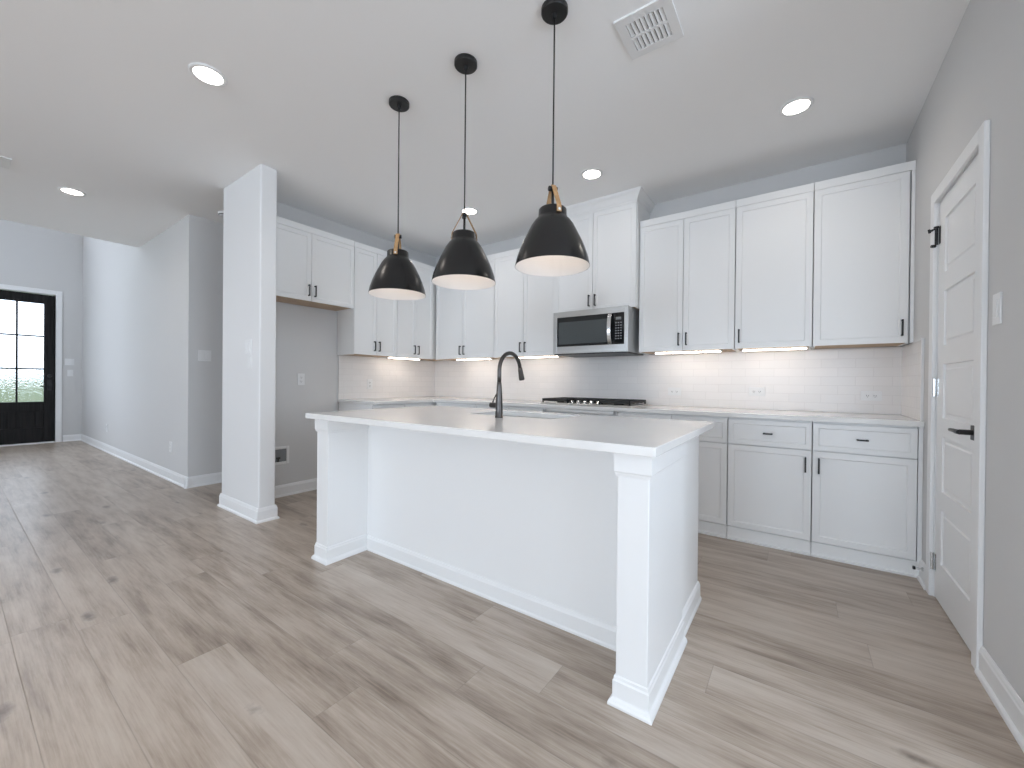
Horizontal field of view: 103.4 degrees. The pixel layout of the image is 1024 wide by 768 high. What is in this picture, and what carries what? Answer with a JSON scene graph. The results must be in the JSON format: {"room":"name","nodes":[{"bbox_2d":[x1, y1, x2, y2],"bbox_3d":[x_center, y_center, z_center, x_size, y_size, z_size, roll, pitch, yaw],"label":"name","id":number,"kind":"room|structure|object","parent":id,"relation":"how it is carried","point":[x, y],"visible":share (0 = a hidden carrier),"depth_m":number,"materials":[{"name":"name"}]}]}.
{"room":"kitchen","nodes":[
{"label":"kitchen","id":0,"kind":"room"},
{"bbox_2d":[0,219,82,441],"bbox_3d":[-8.374,-1.692,6.445,0.150,5.400,2.330,1,0,35],"label":"wall","id":1,"kind":"structure","parent":0,"point":[31,256],"depth_m":7.06,"materials":[{"name":"white paint"}]},
{"bbox_2d":[0,290,54,444],"bbox_3d":[-8.177,-0.268,6.667,0.098,2.515,0.847,1,0,35],"label":"door","id":2,"kind":"structure","parent":1,"relation":"in","point":[27,320],"depth_m":6.77,"materials":[{"name":"black wood"}]},
{"bbox_2d":[0,284,61,446],"bbox_3d":[-8.207,-0.270,6.688,0.170,2.557,0.879,1,0,35],"label":"door frame","id":3,"kind":"structure","parent":1,"relation":"attached to","point":[0,289],"depth_m":6.79,"materials":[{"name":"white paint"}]},
{"bbox_2d":[65,359,73,364],"bbox_3d":[-7.806,-0.389,7.131,0.010,0.115,0.116,1,0,35],"label":"light switch","id":4,"kind":"object","parent":1,"relation":"attached to","point":[67,361],"visible":1,"depth_m":7.13,"materials":[{"name":"white plastic"}]},
{"bbox_2d":[67,370,72,375],"bbox_3d":[-7.802,-0.194,7.140,0.010,0.115,0.070,1,0,35],"label":"light switch","id":5,"kind":"object","parent":1,"relation":"attached to","point":[69,372],"visible":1,"depth_m":7.13,"materials":[{"name":"white plastic"}]},
{"bbox_2d":[63,434,80,441],"bbox_3d":[-8.363,0.953,6.357,0.023,0.112,2.210,1,0,35],"label":"baseboard","id":6,"kind":"structure","parent":1,"relation":"attached to","point":[77,437],"depth_m":7.16,"materials":[{"name":"white paint"}]},
{"bbox_2d":[82,164,276,507],"bbox_3d":[-4.796,-1.653,5.246,7.075,5.400,0.150,1,0,35],"label":"wall","id":7,"kind":"structure","parent":0,"point":[142,312],"depth_m":4.23,"materials":[{"name":"white paint"}]},
{"bbox_2d":[80,434,221,488],"bbox_3d":[-4.503,0.986,7.128,5.430,0.112,3.570,1,0,35],"label":"baseboard","id":8,"kind":"structure","parent":7,"relation":"attached to","point":[178,479],"depth_m":4.64,"materials":[{"name":"white paint"}]},
{"bbox_2d":[169,442,171,452],"bbox_3d":[-3.751,0.693,4.440,0.070,0.115,0.009,1,0,35],"label":"electrical outlet","id":9,"kind":"object","parent":7,"relation":"attached to","point":[170,443],"visible":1,"depth_m":4.43,"materials":[{"name":"white plastic"}]},
{"bbox_2d":[217,493,279,523],"bbox_3d":[-2.237,1.023,3.412,0.771,0.112,0.171,1,0,35],"label":"baseboard","id":10,"kind":"structure","parent":7,"relation":"attached to","point":[253,514],"depth_m":3.25,"materials":[{"name":"white paint"}]},
{"bbox_2d":[202,218,222,474],"bbox_3d":[-2.306,-0.331,5.666,0.120,2.800,3.420,1,0,35],"label":"wall","id":11,"kind":"structure","parent":0,"point":[212,231],"depth_m":4.31,"materials":[{"name":"white paint"}]},
{"bbox_2d":[198,350,210,360],"bbox_3d":[-3.230,-0.299,4.250,0.010,0.115,0.116,1,0,35],"label":"light switch","id":12,"kind":"object","parent":11,"relation":"attached to","point":[203,355],"visible":1,"depth_m":4.25,"materials":[{"name":"white plastic"}]},
{"bbox_2d":[275,202,435,485],"bbox_3d":[-1.440,-0.320,5.037,0.120,2.800,3.445,1,0,35],"label":"wall","id":13,"kind":"structure","parent":0,"point":[306,337],"depth_m":4.05,"materials":[{"name":"white paint"}]},
{"bbox_2d":[275,446,288,464],"bbox_3d":[-2.210,0.683,3.850,0.020,0.170,0.170,1,0,35],"label":"water supply box","id":14,"kind":"object","parent":13,"relation":"attached to","point":[281,453],"visible":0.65,"depth_m":3.87,"materials":[{"name":"white plastic"}]},
{"bbox_2d":[275,478,316,497],"bbox_3d":[-2.131,1.022,3.962,0.023,0.112,0.895,1,0,35],"label":"baseboard","id":15,"kind":"structure","parent":13,"relation":"attached to","point":[293,488],"depth_m":3.97,"materials":[{"name":"white paint"}]},
{"bbox_2d":[297,373,304,384],"bbox_3d":[-2.092,-0.047,4.010,0.009,0.115,0.070,1,0,35],"label":"electrical outlet","id":16,"kind":"object","parent":13,"relation":"attached to","point":[301,377],"visible":1,"depth_m":4.01,"materials":[{"name":"white plastic"}]},
{"bbox_2d":[276,216,353,311],"bbox_3d":[-1.982,-1.118,3.856,0.335,0.694,0.883,1,0,35],"label":"upper cabinet","id":17,"kind":"object","parent":13,"relation":"attached to","point":[315,267],"visible":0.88,"depth_m":3.79,"materials":[{"name":"white paint"}]},
{"bbox_2d":[337,241,396,357],"bbox_3d":[-1.571,-0.885,4.440,0.335,1.157,0.543,1,0,35],"label":"upper cabinet","id":18,"kind":"object","parent":13,"relation":"attached to","point":[369,329],"visible":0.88,"depth_m":4.29,"materials":[{"name":"white paint"}]},
{"bbox_2d":[397,259,445,360],"bbox_3d":[-1.159,-0.884,5.022,0.335,1.157,0.878,1,0,35],"label":"upper cabinet","id":19,"kind":"object","parent":13,"relation":"attached to","point":[416,319],"visible":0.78,"depth_m":4.87,"materials":[{"name":"white paint"}]},
{"bbox_2d":[386,357,419,359],"bbox_3d":[-1.282,-0.303,4.794,0.032,0.014,0.480,1,0,35],"label":"light","id":20,"kind":"object","parent":19,"relation":"attached to","point":[386,357],"visible":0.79,"depth_m":4.75,"materials":[{"name":"white plastic"}]},
{"bbox_2d":[0,0,969,256],"bbox_3d":[-2.170,-1.831,0.010,10.290,0.250,12.900,1,0,35],"label":"ceiling","id":21,"kind":"structure","parent":0,"point":[100,99],"depth_m":2.43,"materials":[{"name":"white paint"}]},
{"bbox_2d":[0,156,11,168],"bbox_3d":[-4.034,-1.731,3.064,0.240,0.010,0.290,1,0,35],"label":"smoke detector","id":22,"kind":"object","parent":21,"relation":"in","point":[5,162],"visible":1,"depth_m":3.15,"materials":[{"name":"white plastic"}]},
{"bbox_2d":[58,187,85,195],"bbox_3d":[-3.969,-1.734,3.647,0.176,0.008,0.176,1,0,35],"label":"recessed light","id":23,"kind":"object","parent":21,"relation":"in","point":[71,191],"visible":1,"depth_m":3.64,"materials":[{"name":"white plastic"}]},
{"bbox_2d":[188,62,227,86],"bbox_3d":[-1.681,-1.707,2.237,0.176,0.008,0.176,1,0,35],"label":"recessed light","id":24,"kind":"object","parent":21,"relation":"in","point":[206,74],"visible":1,"depth_m":2.23,"materials":[{"name":"white plastic"}]},
{"bbox_2d":[368,95,425,299],"bbox_3d":[-0.687,-1.121,2.444,0.336,1.162,0.336,1,0,35],"label":"pendant lamp","id":25,"kind":"object","parent":21,"relation":"hanging from","point":[396,277],"visible":1,"depth_m":2.38,"materials":[{"name":"black metal"}]},
{"bbox_2d":[432,53,495,289],"bbox_3d":[-0.249,-1.116,2.134,0.336,1.162,0.336,1,0,35],"label":"pendant lamp","id":26,"kind":"object","parent":21,"relation":"hanging from","point":[463,264],"visible":1,"depth_m":2.07,"materials":[{"name":"black metal"}]},
{"bbox_2d":[460,207,477,214],"bbox_3d":[-0.419,-1.702,3.985,0.176,0.008,0.176,1,0,35],"label":"recessed light","id":27,"kind":"object","parent":21,"relation":"in","point":[469,210],"visible":0.88,"depth_m":3.96,"materials":[{"name":"white plastic"}]},
{"bbox_2d":[515,0,589,276],"bbox_3d":[0.187,-1.110,1.825,0.336,1.162,0.336,1,0,35],"label":"pendant lamp","id":28,"kind":"object","parent":21,"relation":"hanging from","point":[552,246],"visible":1,"depth_m":1.77,"materials":[{"name":"black metal"}]},
{"bbox_2d":[581,168,602,179],"bbox_3d":[0.643,-1.689,3.257,0.176,0.008,0.176,1,0,35],"label":"recessed light","id":29,"kind":"object","parent":21,"relation":"in","point":[592,173],"visible":1,"depth_m":3.25,"materials":[{"name":"white plastic"}]},
{"bbox_2d":[614,0,683,59],"bbox_3d":[0.651,-1.683,1.917,0.252,0.010,0.260,1,0,35],"label":"ceiling vent","id":30,"kind":"object","parent":21,"relation":"in","point":[656,24],"visible":1,"depth_m":1.91,"materials":[{"name":"white plastic"}]},
{"bbox_2d":[779,96,813,116],"bbox_3d":[1.720,-1.675,2.446,0.176,0.008,0.176,1,0,35],"label":"recessed light","id":31,"kind":"object","parent":21,"relation":"in","point":[796,106],"visible":1,"depth_m":2.44,"materials":[{"name":"white plastic"}]},
{"bbox_2d":[0,441,1023,767],"bbox_3d":[-3.732,1.125,1.109,14.050,0.100,12.900,1,0,35],"label":"floor","id":32,"kind":"structure","parent":0,"point":[146,622],"depth_m":1.63,"materials":[{"name":"brown wood"}]},
{"bbox_2d":[339,402,435,410],"bbox_3d":[-1.204,0.644,4.726,0.615,0.878,1.399,1,0,35],"label":"base cabinet","id":33,"kind":"object","parent":32,"relation":"on","point":[342,406],"visible":0.04,"depth_m":4.23,"materials":[{"name":"white paint"}]},
{"bbox_2d":[338,396,924,426],"bbox_3d":[0.424,0.207,3.574,4.621,0.032,1.413,1,0,35],"label":"countertop","id":34,"kind":"structure","parent":33,"relation":"on","point":[856,418],"depth_m":3.11,"materials":[{"name":"white stone"}]},
{"bbox_2d":[540,397,647,407],"bbox_3d":[0.769,0.168,3.830,0.894,0.052,0.484,1,0,35],"label":"gas cooktop","id":35,"kind":"object","parent":34,"relation":"in","point":[629,403],"visible":1,"depth_m":3.71,"materials":[{"name":"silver metal"}]},
{"bbox_2d":[436,402,476,407],"bbox_3d":[-0.482,0.651,4.700,0.603,0.878,0.615,1,0,35],"label":"base cabinet","id":36,"kind":"object","parent":32,"relation":"on","point":[437,403],"visible":0.11,"depth_m":4.46,"materials":[{"name":"white paint"}]},
{"bbox_2d":[311,419,701,725],"bbox_3d":[-0.114,0.664,2.321,2.097,0.879,0.981,1,0,35],"label":"kitchen island","id":37,"kind":"object","parent":32,"relation":"on","point":[601,548],"visible":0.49,"depth_m":1.93,"materials":[{"name":"white paint"}]},
{"bbox_2d":[305,406,713,457],"bbox_3d":[-0.098,0.208,2.340,2.129,0.032,1.095,1,0,35],"label":"island countertop","id":38,"kind":"structure","parent":37,"relation":"on","point":[646,437],"depth_m":1.91,"materials":[{"name":"white stone"}]},
{"bbox_2d":[489,351,524,417],"bbox_3d":[-0.024,-0.001,2.421,0.086,0.387,0.271,1,0,35],"label":"faucet","id":39,"kind":"object","parent":38,"relation":"on","point":[498,405],"visible":1,"depth_m":2.31,"materials":[{"name":"grey metal"}]},
{"bbox_2d":[475,404,544,411],"bbox_3d":[0.110,0.658,4.281,0.843,0.878,0.615,1,0,35],"label":"base cabinet","id":40,"kind":"object","parent":32,"relation":"on","point":[518,408],"visible":0.04,"depth_m":3.99,"materials":[{"name":"white wood"}]},
{"bbox_2d":[544,408,618,415],"bbox_3d":[0.748,0.666,3.828,0.718,0.879,0.615,1,0,35],"label":"base cabinet","id":41,"kind":"object","parent":32,"relation":"on","point":[553,410],"visible":0.14,"depth_m":3.58,"materials":[{"name":"white paint"}]},
{"bbox_2d":[618,412,672,418],"bbox_3d":[1.219,0.672,3.494,0.433,0.878,0.615,1,0,35],"label":"base cabinet","id":42,"kind":"object","parent":32,"relation":"on","point":[621,414],"visible":0.08,"depth_m":3.26,"materials":[{"name":"white paint"}]},
{"bbox_2d":[672,414,728,538],"bbox_3d":[1.555,0.676,3.256,0.387,0.878,0.615,1,0,35],"label":"base cabinet","id":43,"kind":"object","parent":32,"relation":"on","point":[713,444],"visible":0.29,"depth_m":2.97,"materials":[{"name":"white paint"}]},
{"bbox_2d":[727,417,811,555],"bbox_3d":[1.914,0.681,3.002,0.488,0.878,0.615,1,0,35],"label":"base cabinet","id":44,"kind":"object","parent":32,"relation":"on","point":[770,460],"visible":1,"depth_m":2.77,"materials":[{"name":"white paint"}]},
{"bbox_2d":[811,421,923,577],"bbox_3d":[2.325,0.685,2.711,0.515,0.880,0.615,1,0,35],"label":"base cabinet","id":45,"kind":"object","parent":32,"relation":"on","point":[867,482],"visible":0.95,"depth_m":2.48,"materials":[{"name":"white paint"}]},
{"bbox_2d":[435,144,905,414],"bbox_3d":[0.898,-0.295,4.181,4.865,2.800,0.120,1,0,35],"label":"wall","id":46,"kind":"structure","parent":0,"point":[894,155],"depth_m":3.25,"materials":[{"name":"white paint"}]},
{"bbox_2d":[436,254,499,360],"bbox_3d":[-0.501,-0.877,4.889,0.938,1.157,0.335,1,0,35],"label":"upper cabinet","id":47,"kind":"object","parent":46,"relation":"attached to","point":[464,318],"visible":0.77,"depth_m":4.76,"materials":[{"name":"white paint"}]},
{"bbox_2d":[456,358,491,359],"bbox_3d":[-0.455,-0.295,4.802,0.540,0.014,0.032,1,0,35],"label":"light","id":48,"kind":"object","parent":47,"relation":"attached to","point":[473,358],"visible":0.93,"depth_m":4.76,"materials":[{"name":"white plastic"}]},
{"bbox_2d":[494,248,565,358],"bbox_3d":[0.208,-0.869,4.386,0.798,1.157,0.335,1,0,35],"label":"upper cabinet","id":49,"kind":"object","parent":46,"relation":"attached to","point":[524,303],"visible":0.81,"depth_m":4.30,"materials":[{"name":"white paint"}]},
{"bbox_2d":[519,356,559,357],"bbox_3d":[0.259,-0.286,4.296,0.550,0.014,0.032,1,0,35],"label":"light","id":50,"kind":"object","parent":49,"relation":"attached to","point":[531,356],"visible":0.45,"depth_m":4.26,"materials":[{"name":"white plastic"}]},
{"bbox_2d":[555,186,654,312],"bbox_3d":[0.848,-1.184,3.881,0.902,1.019,0.420,1,0,35],"label":"upper cabinet","id":51,"kind":"object","parent":46,"relation":"attached to","point":[608,226],"visible":0.77,"depth_m":3.67,"materials":[{"name":"white paint"}]},
{"bbox_2d":[553,305,642,357],"bbox_3d":[0.812,-0.477,3.839,0.732,0.404,0.508,1,0,35],"label":"microwave","id":52,"kind":"object","parent":51,"relation":"attached to","point":[608,331],"visible":0.99,"depth_m":3.65,"materials":[{"name":"grey metal"}]},
{"bbox_2d":[338,340,920,419],"bbox_3d":[0.428,-0.046,3.575,4.623,0.473,1.409,1,0,35],"label":"backsplash","id":53,"kind":"structure","parent":46,"relation":"attached to","point":[822,380],"depth_m":3.62,"materials":[{"name":"tile"}]},
{"bbox_2d":[367,379,371,388],"bbox_3d":[-1.633,0.002,4.641,0.009,0.115,0.070,1,0,35],"label":"electrical outlet","id":54,"kind":"object","parent":53,"relation":"attached to","point":[369,381],"visible":1,"depth_m":4.63,"materials":[{"name":"white plastic"}]},
{"bbox_2d":[668,388,680,394],"bbox_3d":[1.479,0.068,3.677,0.115,0.070,0.009,1,0,35],"label":"electrical outlet","id":55,"kind":"object","parent":53,"relation":"attached to","point":[671,391],"visible":1,"depth_m":3.68,"materials":[{"name":"white plastic"}]},
{"bbox_2d":[749,387,764,395],"bbox_3d":[2.003,0.061,3.306,0.115,0.070,0.009,1,0,35],"label":"electrical outlet","id":56,"kind":"object","parent":53,"relation":"attached to","point":[753,391],"visible":1,"depth_m":3.30,"materials":[{"name":"white plastic"}]},
{"bbox_2d":[861,391,881,400],"bbox_3d":[2.577,0.085,2.899,0.115,0.070,0.009,1,0,35],"label":"electrical outlet","id":57,"kind":"object","parent":53,"relation":"attached to","point":[865,395],"visible":1,"depth_m":2.90,"materials":[{"name":"white plastic"}]},
{"bbox_2d":[639,200,738,354],"bbox_3d":[1.507,-0.852,3.465,0.746,1.157,0.335,1,0,35],"label":"upper cabinet","id":58,"kind":"object","parent":46,"relation":"attached to","point":[687,291],"visible":0.99,"depth_m":3.33,"materials":[{"name":"white paint"}]},
{"bbox_2d":[654,350,722,353],"bbox_3d":[1.485,-0.271,3.428,0.535,0.014,0.032,1,0,35],"label":"light","id":59,"kind":"object","parent":58,"relation":"attached to","point":[704,351],"visible":0.95,"depth_m":3.40,"materials":[{"name":"white plastic"}]},
{"bbox_2d":[735,183,813,351],"bbox_3d":[2.011,-0.846,3.109,0.484,1.157,0.335,1,0,35],"label":"upper cabinet","id":60,"kind":"object","parent":46,"relation":"attached to","point":[774,230],"visible":0.98,"depth_m":2.99,"materials":[{"name":"white paint"}]},
{"bbox_2d":[741,347,807,350],"bbox_3d":[1.988,-0.264,3.071,0.425,0.014,0.032,1,0,35],"label":"light","id":61,"kind":"object","parent":60,"relation":"attached to","point":[791,348],"visible":0.95,"depth_m":3.05,"materials":[{"name":"white plastic"}]},
{"bbox_2d":[811,160,915,349],"bbox_3d":[2.420,-0.841,2.819,0.515,1.157,0.335,1,0,35],"label":"upper cabinet","id":62,"kind":"object","parent":46,"relation":"attached to","point":[864,247],"visible":0.96,"depth_m":2.70,"materials":[{"name":"white paint"}]},
{"bbox_2d":[904,0,1023,701],"bbox_3d":[2.147,-0.273,1.893,0.120,2.800,2.170,1,0,35],"label":"wall","id":63,"kind":"structure","parent":0,"point":[980,76],"depth_m":1.50,"materials":[{"name":"white paint"}]},
{"bbox_2d":[912,566,923,571],"bbox_3d":[2.293,1.042,2.283,0.042,0.023,0.024,1,0,35],"label":"door stop","id":64,"kind":"object","parent":63,"relation":"attached to","point":[913,567],"visible":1,"depth_m":2.28,"materials":[{"name":"silver metal"}]},
{"bbox_2d":[920,338,924,420],"bbox_3d":[2.385,-0.027,2.348,0.012,0.482,0.010,1,0,35],"label":"trim","id":65,"kind":"structure","parent":63,"relation":"attached to","point":[922,339],"depth_m":2.35,"materials":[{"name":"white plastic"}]},
{"bbox_2d":[928,155,977,650],"bbox_3d":[2.057,0.082,1.891,0.098,2.073,0.669,1,0,35],"label":"door","id":66,"kind":"structure","parent":63,"relation":"in","point":[951,561],"depth_m":1.88,"materials":[{"name":"white paint"}]},
{"bbox_2d":[925,119,990,668],"bbox_3d":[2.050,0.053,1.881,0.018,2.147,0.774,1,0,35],"label":"trim","id":67,"kind":"structure","parent":63,"relation":"attached to","point":[980,142],"depth_m":1.59,"materials":[{"name":"white paint"}]},
{"bbox_2d":[917,559,1023,752],"bbox_3d":[1.907,1.070,1.701,0.023,0.112,1.585,1,0,35],"label":"baseboard","id":68,"kind":"structure","parent":63,"relation":"attached to","point":[1008,703],"depth_m":1.40,"materials":[{"name":"white paint"}]},
{"bbox_2d":[992,292,1001,325],"bbox_3d":[1.776,-0.275,1.481,0.010,0.115,0.070,1,0,35],"label":"light switch","id":69,"kind":"object","parent":63,"relation":"attached to","point":[997,298],"visible":1,"depth_m":1.47,"materials":[{"name":"white plastic"}]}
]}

